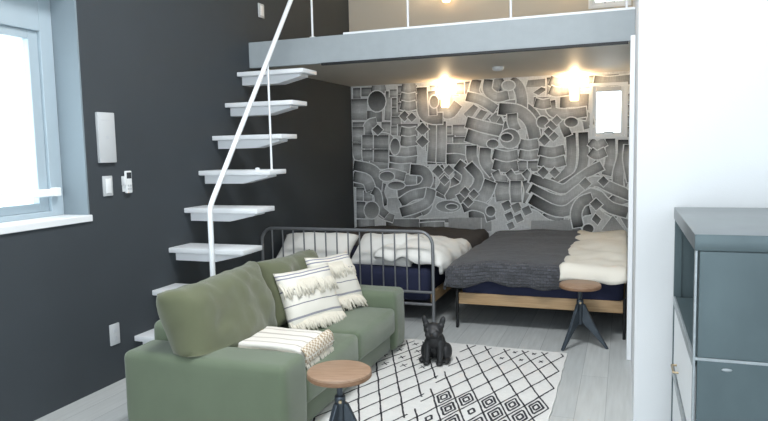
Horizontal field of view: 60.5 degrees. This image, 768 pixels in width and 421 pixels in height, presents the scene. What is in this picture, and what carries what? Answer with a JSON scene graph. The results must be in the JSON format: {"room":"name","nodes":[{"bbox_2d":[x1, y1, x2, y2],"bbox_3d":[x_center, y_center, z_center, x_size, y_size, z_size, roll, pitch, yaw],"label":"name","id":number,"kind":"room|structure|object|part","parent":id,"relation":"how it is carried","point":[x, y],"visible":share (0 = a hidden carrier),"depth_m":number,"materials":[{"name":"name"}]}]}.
{"room":"studio apartment","nodes":[
{"label":"studio apartment","id":0,"kind":"room"},
{"bbox_2d":[0,0,353,420],"bbox_3d":[-1.970,-0.847,3.558,0.300,3.900,8.900,1,6,20],"label":"wall","id":1,"kind":"structure","parent":0,"point":[166,71],"depth_m":4.36,"materials":[{"name":"grey paint"}]},
{"bbox_2d":[0,0,92,234],"bbox_3d":[-2.098,-0.543,3.182,0.304,1.348,1.401,1,6,20],"label":"window","id":2,"kind":"structure","parent":1,"relation":"in","point":[47,30],"depth_m":3.76,"materials":[{"name":"grey"}]},
{"bbox_3d":[-2.175,-0.449,3.229,0.050,1.020,1.170,1,6,20],"label":"sash","id":3,"kind":"part","parent":2,"relation":"part of","materials":[{"name":"grey"}]},
{"bbox_3d":[-2.107,-0.049,3.232,0.045,0.050,1.265,1,6,20],"label":"guard rail","id":4,"kind":"part","parent":2,"relation":"part of","materials":[{"name":"white"}]},
{"bbox_3d":[-2.177,-0.558,3.219,0.090,1.298,1.346,1,6,20],"label":"frame","id":5,"kind":"part","parent":2,"relation":"part of","materials":[{"name":"grey"}]},
{"bbox_3d":[-2.084,0.109,3.243,0.304,0.038,1.401,1,6,20],"label":"sill","id":6,"kind":"part","parent":2,"relation":"part of","materials":[{"name":"white plastic"}]},
{"bbox_2d":[95,112,116,162],"bbox_3d":[-1.663,-0.436,3.939,0.024,0.299,0.136,1,6,20],"label":"control panel","id":7,"kind":"object","parent":1,"relation":"attached to","point":[105,124],"visible":1,"depth_m":3.92,"materials":[{"name":"grey plastic"}]},
{"bbox_2d":[102,176,112,195],"bbox_3d":[-1.663,-0.148,3.962,0.016,0.121,0.076,1,6,20],"label":"light switch","id":8,"kind":"object","parent":1,"relation":"attached to","point":[107,184],"visible":1,"depth_m":3.95,"materials":[{"name":"grey plastic"}]},
{"bbox_2d":[109,322,119,345],"bbox_3d":[-1.650,0.758,4.032,0.014,0.130,0.078,1,6,20],"label":"wall socket","id":9,"kind":"object","parent":1,"relation":"attached to","point":[114,330],"visible":1,"depth_m":4.02,"materials":[{"name":"grey plastic"}]},
{"bbox_2d":[121,171,132,192],"bbox_3d":[-1.601,-0.178,4.110,0.030,0.139,0.079,1,6,20],"label":"remote control","id":10,"kind":"object","parent":1,"relation":"attached to","point":[126,180],"visible":1,"depth_m":4.09,"materials":[{"name":"white plastic"}]},
{"bbox_2d":[258,3,263,18],"bbox_3d":[-1.044,-1.700,5.602,0.016,0.118,0.090,1,6,20],"label":"light switch","id":11,"kind":"object","parent":1,"relation":"attached to","point":[260,6],"visible":1,"depth_m":5.59,"materials":[{"name":"grey plastic"}]},
{"bbox_2d":[249,9,634,68],"bbox_3d":[0.293,-1.266,4.952,2.984,0.208,0.050,1,6,20],"label":"beam","id":12,"kind":"structure","parent":1,"relation":"attached to","point":[609,26],"depth_m":4.85,"materials":[{"name":"paint"}]},
{"bbox_2d":[310,0,627,36],"bbox_3d":[0.540,-1.826,4.811,2.435,0.921,0.048,1,6,20],"label":"loft railing","id":13,"kind":"object","parent":12,"relation":"on","point":[311,1],"visible":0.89,"depth_m":4.97,"materials":[{"name":"white metal"}]},
{"bbox_2d":[343,7,634,33],"bbox_3d":[0.689,-1.373,4.795,2.134,0.016,0.041,1,6,20],"label":"trim","id":14,"kind":"structure","parent":12,"relation":"attached to","point":[626,8],"depth_m":4.73,"materials":[{"name":"white metal"}]},
{"bbox_2d":[35,283,632,420],"bbox_3d":[0.576,1.195,2.728,5.700,0.120,9.100,1,6,20],"label":"floor","id":15,"kind":"structure","parent":0,"point":[595,384],"depth_m":4.56,"materials":[{"name":"grey wood"}]},
{"bbox_2d":[134,0,316,343],"bbox_3d":[-1.075,-0.472,4.719,0.591,2.895,1.572,1,6,20],"label":"staircase","id":16,"kind":"structure","parent":15,"relation":"on","point":[210,252],"depth_m":4.66,"materials":[{"name":"white metal"}]},
{"bbox_3d":[-0.820,-0.468,4.620,0.032,2.895,1.464,1,6,20],"label":"handrail","id":17,"kind":"part","parent":16,"relation":"part of","materials":[{"name":"white metal"}]},
{"bbox_2d":[261,226,451,321],"bbox_3d":[0.025,0.422,6.358,1.540,0.758,2.084,1,6,20],"label":"bed","id":18,"kind":"object","parent":15,"relation":"on","point":[418,281],"visible":0.43,"depth_m":5.28,"materials":[{"name":"black metal"}]},
{"bbox_2d":[276,232,358,257],"bbox_3d":[-0.595,0.338,5.799,0.704,0.276,0.329,0,6,16],"label":"pillow","id":19,"kind":"object","parent":18,"relation":"on","point":[309,236],"visible":0.49,"depth_m":5.74,"materials":[{"name":"white fabric"}]},
{"bbox_2d":[351,233,423,266],"bbox_3d":[0.024,0.340,5.583,0.579,0.289,0.331,1,6,25],"label":"pillow","id":20,"kind":"object","parent":18,"relation":"on","point":[400,238],"visible":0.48,"depth_m":5.52,"materials":[{"name":"white fabric"}]},
{"bbox_3d":[0.036,0.492,6.366,1.422,0.276,2.023,1,6,20],"label":"mattress","id":21,"kind":"part","parent":18,"relation":"part of","materials":[{"name":"blue fabric"}]},
{"bbox_2d":[339,225,488,247],"bbox_3d":[0.245,0.304,6.854,1.551,0.180,0.986,1,6,20],"label":"quilt","id":22,"kind":"object","parent":18,"relation":"on","point":[475,237],"visible":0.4,"depth_m":6.87,"materials":[{"name":"brown fabric"}]},
{"bbox_2d":[373,234,471,273],"bbox_3d":[0.371,0.338,5.743,0.620,0.278,1.079,1,6,20],"label":"duvet","id":23,"kind":"object","parent":18,"relation":"on","point":[446,250],"visible":0.73,"depth_m":5.35,"materials":[{"name":"white fabric"}]},
{"bbox_3d":[0.730,0.588,6.148,0.030,0.087,2.025,1,6,20],"label":"rail","id":24,"kind":"part","parent":18,"relation":"part of","materials":[{"name":"brown wood"}]},
{"bbox_2d":[311,339,566,420],"bbox_3d":[0.117,1.051,3.645,1.576,0.013,2.237,1,6,20],"label":"rug","id":25,"kind":"object","parent":15,"relation":"on","point":[479,382],"visible":0.73,"depth_m":3.82,"materials":[{"name":"beige fabric"}]},
{"bbox_2d":[124,249,404,420],"bbox_3d":[-0.573,0.656,3.922,0.922,0.738,1.809,1,6,20],"label":"sofa","id":26,"kind":"object","parent":25,"relation":"on","point":[194,368],"visible":0.74,"depth_m":3.20,"materials":[{"name":"green fabric"}]},
{"bbox_3d":[-0.881,0.759,4.063,0.242,0.519,1.375,1,6,20],"label":"backrest","id":27,"kind":"part","parent":26,"relation":"part of","materials":[{"name":"green fabric"}]},
{"bbox_3d":[-0.829,0.886,3.220,0.916,0.417,0.255,1,6,20],"label":"armrest","id":28,"kind":"part","parent":26,"relation":"part of","materials":[{"name":"green fabric"}]},
{"bbox_2d":[156,260,276,357],"bbox_3d":[-0.853,0.539,3.500,0.358,0.413,0.848,1,6,20],"label":"cushion","id":29,"kind":"object","parent":26,"relation":"on","point":[209,317],"depth_m":3.26,"materials":[{"name":"green fabric"}]},
{"bbox_2d":[238,326,333,369],"bbox_3d":[-0.615,0.708,3.453,0.640,0.133,0.360,1,6,20],"label":"folded throw","id":30,"kind":"object","parent":26,"relation":"on","point":[312,344],"visible":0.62,"depth_m":3.36,"materials":[{"name":"fabric"}]},
{"bbox_2d":[256,249,318,326],"bbox_3d":[-0.604,0.472,4.235,0.343,0.397,0.814,1,6,20],"label":"cushion","id":31,"kind":"object","parent":26,"relation":"on","point":[296,261],"depth_m":3.93,"materials":[{"name":"fabric"}]},
{"bbox_2d":[273,263,345,330],"bbox_3d":[-0.430,0.541,4.013,0.266,0.366,0.455,3,7,40],"label":"throw cushion","id":32,"kind":"object","parent":26,"relation":"on","point":[309,298],"visible":0.94,"depth_m":3.94,"materials":[{"name":"fabric"}]},
{"bbox_2d":[306,333,357,402],"bbox_3d":[-0.578,0.829,3.610,0.706,0.219,0.700,1,6,20],"label":"seat cushion","id":33,"kind":"object","parent":26,"relation":"on","point":[345,345],"depth_m":3.56,"materials":[{"name":"green fabric"}]},
{"bbox_2d":[304,252,367,311],"bbox_3d":[-0.302,0.481,4.356,0.275,0.383,0.444,3,7,36],"label":"throw cushion","id":34,"kind":"object","parent":26,"relation":"on","point":[349,293],"visible":0.67,"depth_m":4.34,"materials":[{"name":"fabric"}]},
{"bbox_2d":[280,306,394,360],"bbox_3d":[-0.351,0.764,4.228,0.705,0.218,0.666,1,6,20],"label":"seat cushion","id":35,"kind":"object","parent":26,"relation":"on","point":[372,326],"depth_m":4.06,"materials":[{"name":"green fabric"}]},
{"bbox_3d":[-0.304,0.737,4.672,0.906,0.421,0.237,1,6,20],"label":"armrest","id":36,"kind":"part","parent":26,"relation":"part of","materials":[{"name":"green fabric"}]},
{"bbox_2d":[307,360,371,420],"bbox_3d":[-0.162,0.904,2.858,0.332,0.440,0.339,-1,5,5],"label":"stool","id":37,"kind":"object","parent":25,"relation":"on","point":[339,374],"visible":1,"depth_m":2.82,"materials":[{"name":"brown wood"}]},
{"bbox_3d":[-0.253,0.984,2.780,0.022,0.299,0.175,3,7,39],"label":"leg","id":38,"kind":"part","parent":37,"relation":"part of","materials":[{"name":"black metal"}]},
{"bbox_3d":[-0.193,0.702,2.836,0.280,0.032,0.280,-1,5,5],"label":"seat","id":39,"kind":"part","parent":37,"relation":"part of","materials":[{"name":"brown wood"}]},
{"bbox_3d":[-0.190,0.821,2.847,0.100,0.208,0.100,-1,5,5],"label":"post","id":40,"kind":"part","parent":37,"relation":"part of","materials":[{"name":"black metal"}]},
{"bbox_3d":[-0.085,0.975,2.834,0.175,0.299,0.022,0,6,15],"label":"leg","id":41,"kind":"part","parent":37,"relation":"part of","materials":[{"name":"black metal"}]},
{"bbox_2d":[419,315,451,365],"bbox_3d":[0.335,0.823,4.272,0.205,0.312,0.263,0,6,16],"label":"statue","id":42,"kind":"object","parent":25,"relation":"on","point":[435,346],"visible":1,"depth_m":4.20,"materials":[{"name":"black ceramic"}]},
{"bbox_2d":[456,281,625,339],"bbox_3d":[1.491,0.593,5.851,1.240,0.449,2.079,1,6,20],"label":"bed","id":43,"kind":"object","parent":15,"relation":"on","point":[610,298],"visible":0.28,"depth_m":4.89,"materials":[{"name":"brown wood"}]},
{"bbox_3d":[0.568,0.759,5.106,0.022,0.300,0.023,1,6,20],"label":"leg","id":44,"kind":"part","parent":43,"relation":"part of","materials":[{"name":"black metal"}]},
{"bbox_2d":[443,229,579,290],"bbox_3d":[1.270,0.400,5.866,1.025,0.236,2.120,1,6,20],"label":"bedspread","id":45,"kind":"object","parent":43,"relation":"on","point":[532,258],"visible":0.88,"depth_m":5.06,"materials":[{"name":"grey fabric"}]},
{"bbox_3d":[1.154,0.685,4.914,1.215,0.087,0.030,1,6,20],"label":"rail","id":46,"kind":"part","parent":43,"relation":"part of","materials":[{"name":"brown wood"}]},
{"bbox_3d":[1.501,0.486,5.851,1.199,0.238,2.050,1,6,20],"label":"mattress","id":47,"kind":"part","parent":43,"relation":"part of","materials":[{"name":"blue fabric"}]},
{"bbox_2d":[559,230,627,284],"bbox_3d":[1.825,0.345,5.606,0.483,0.166,2.062,1,6,20],"label":"duvet","id":48,"kind":"object","parent":43,"relation":"on","point":[601,257],"visible":1,"depth_m":5.00,"materials":[{"name":"beige fabric"}]},
{"bbox_3d":[1.712,0.773,4.689,0.022,0.300,0.023,1,6,20],"label":"leg","id":49,"kind":"part","parent":43,"relation":"part of","materials":[{"name":"black metal"}]},
{"bbox_2d":[559,279,608,350],"bbox_3d":[1.387,0.722,4.565,0.332,0.440,0.339,1,6,20],"label":"stool","id":50,"kind":"object","parent":15,"relation":"on","point":[581,315],"visible":1,"depth_m":4.52,"materials":[{"name":"brown wood"}]},
{"bbox_3d":[1.277,0.800,4.514,0.175,0.299,0.022,-5,7,-36],"label":"leg","id":51,"kind":"part","parent":50,"relation":"part of","materials":[{"name":"black metal"}]},
{"bbox_3d":[1.356,0.519,4.550,0.280,0.032,0.280,1,6,20],"label":"seat","id":52,"kind":"part","parent":50,"relation":"part of","materials":[{"name":"brown wood"}]},
{"bbox_3d":[1.359,0.638,4.561,0.100,0.208,0.100,1,6,20],"label":"post","id":53,"kind":"part","parent":50,"relation":"part of","materials":[{"name":"black metal"}]},
{"bbox_3d":[1.454,0.795,4.523,0.175,0.299,0.022,2,6,30],"label":"leg","id":54,"kind":"part","parent":50,"relation":"part of","materials":[{"name":"black metal"}]},
{"bbox_2d":[671,207,767,420],"bbox_3d":[1.463,0.581,2.535,0.625,1.100,0.964,1,6,20],"label":"base cabinet","id":55,"kind":"object","parent":15,"relation":"on","point":[719,366],"visible":1,"depth_m":2.15,"materials":[{"name":"wood"}]},
{"bbox_3d":[1.253,0.683,2.837,0.027,0.010,0.110,1,6,20],"label":"handle","id":56,"kind":"part","parent":55,"relation":"part of","materials":[{"name":"gold metal"}]},
{"bbox_3d":[1.461,0.942,2.571,0.556,0.265,0.891,1,6,20],"label":"drawer","id":57,"kind":"part","parent":55,"relation":"part of","materials":[{"name":"white"}]},
{"bbox_3d":[1.454,0.618,2.540,0.556,0.275,0.891,1,6,20],"label":"drawer","id":58,"kind":"part","parent":55,"relation":"part of","materials":[{"name":"white"}]},
{"bbox_3d":[1.630,0.564,2.967,0.600,1.045,0.030,1,6,20],"label":"panel","id":59,"kind":"part","parent":55,"relation":"part of","materials":[{"name":"metal"}]},
{"bbox_2d":[676,297,697,362],"bbox_3d":[1.461,0.457,2.518,0.572,0.020,0.905,1,6,20],"label":"shelf","id":60,"kind":"object","parent":55,"relation":"attached to","point":[684,305],"depth_m":2.65,"materials":[{"name":"wood"}]},
{"bbox_3d":[1.117,0.520,2.144,0.032,0.012,0.008,1,6,20],"label":"finger pull","id":61,"kind":"part","parent":55,"relation":"part of","materials":[{"name":"silver metal"}]},
{"bbox_3d":[1.317,0.644,2.095,0.588,1.024,0.020,1,6,20],"label":"panel","id":62,"kind":"part","parent":55,"relation":"part of","materials":[{"name":"metal"}]},
{"bbox_2d":[269,42,629,86],"bbox_3d":[0.662,-1.370,5.959,2.984,0.168,2.106,1,6,20],"label":"ceiling","id":63,"kind":"structure","parent":0,"point":[612,58],"depth_m":5.86,"materials":[{"name":"paint"}]},
{"bbox_2d":[492,66,503,70],"bbox_3d":[1.024,-1.271,5.910,0.104,0.035,0.104,1,6,20],"label":"smoke detector","id":64,"kind":"object","parent":63,"relation":"attached to","point":[496,68],"visible":1,"depth_m":5.87,"materials":[{"name":"white plastic"}]},
{"bbox_2d":[348,0,632,236],"bbox_3d":[0.967,-1.247,7.091,3.385,3.900,0.206,1,6,20],"label":"wall","id":65,"kind":"structure","parent":0,"point":[517,153],"depth_m":7.00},
{"bbox_2d":[441,91,450,107],"bbox_3d":[0.657,-1.185,7.037,0.090,0.170,0.128,1,6,20],"label":"wall lamp","id":66,"kind":"object","parent":65,"relation":"attached to","point":[445,97],"visible":1,"depth_m":6.98,"materials":[{"name":"white plastic"}]},
{"bbox_2d":[570,83,579,100],"bbox_3d":[1.906,-1.179,6.580,0.090,0.170,0.128,1,6,20],"label":"wall lamp","id":67,"kind":"object","parent":65,"relation":"attached to","point":[574,88],"visible":1,"depth_m":6.53,"materials":[{"name":"white plastic"}]},
{"bbox_2d":[589,82,627,138],"bbox_3d":[2.243,-0.995,6.569,0.359,0.554,0.078,1,6,20],"label":"window","id":68,"kind":"structure","parent":65,"relation":"in","point":[593,89],"depth_m":6.54,"materials":[{"name":"white"}]},
{"bbox_2d":[588,0,630,8],"bbox_3d":[2.213,-2.311,6.444,0.399,0.639,0.078,1,6,20],"label":"window","id":69,"kind":"structure","parent":65,"relation":"in","point":[591,3],"depth_m":6.46,"materials":[{"name":"white"}]},
{"bbox_3d":[2.217,-2.312,6.453,0.335,0.575,0.038,1,6,20],"label":"sash","id":70,"kind":"part","parent":69,"relation":"part of","materials":[{"name":"white plastic"}]},
{"bbox_2d":[631,0,767,420],"bbox_3d":[2.109,-0.796,2.069,2.415,3.900,8.900,1,6,20],"label":"wall","id":71,"kind":"structure","parent":0,"point":[701,120],"depth_m":3.04,"materials":[{"name":"white paint"}]},
{"bbox_2d":[321,41,628,65],"bbox_3d":[0.579,-1.149,4.836,2.285,0.019,0.032,1,6,20],"label":"track","id":72,"kind":"object","parent":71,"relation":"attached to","point":[618,42],"visible":1,"depth_m":4.77,"materials":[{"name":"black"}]},
{"bbox_2d":[626,35,635,359],"bbox_3d":[1.625,-0.075,4.333,0.029,2.060,0.383,1,6,20],"label":"trim","id":73,"kind":"structure","parent":71,"relation":"attached to","point":[633,37],"depth_m":4.16,"materials":[{"name":"white metal"}]}
]}

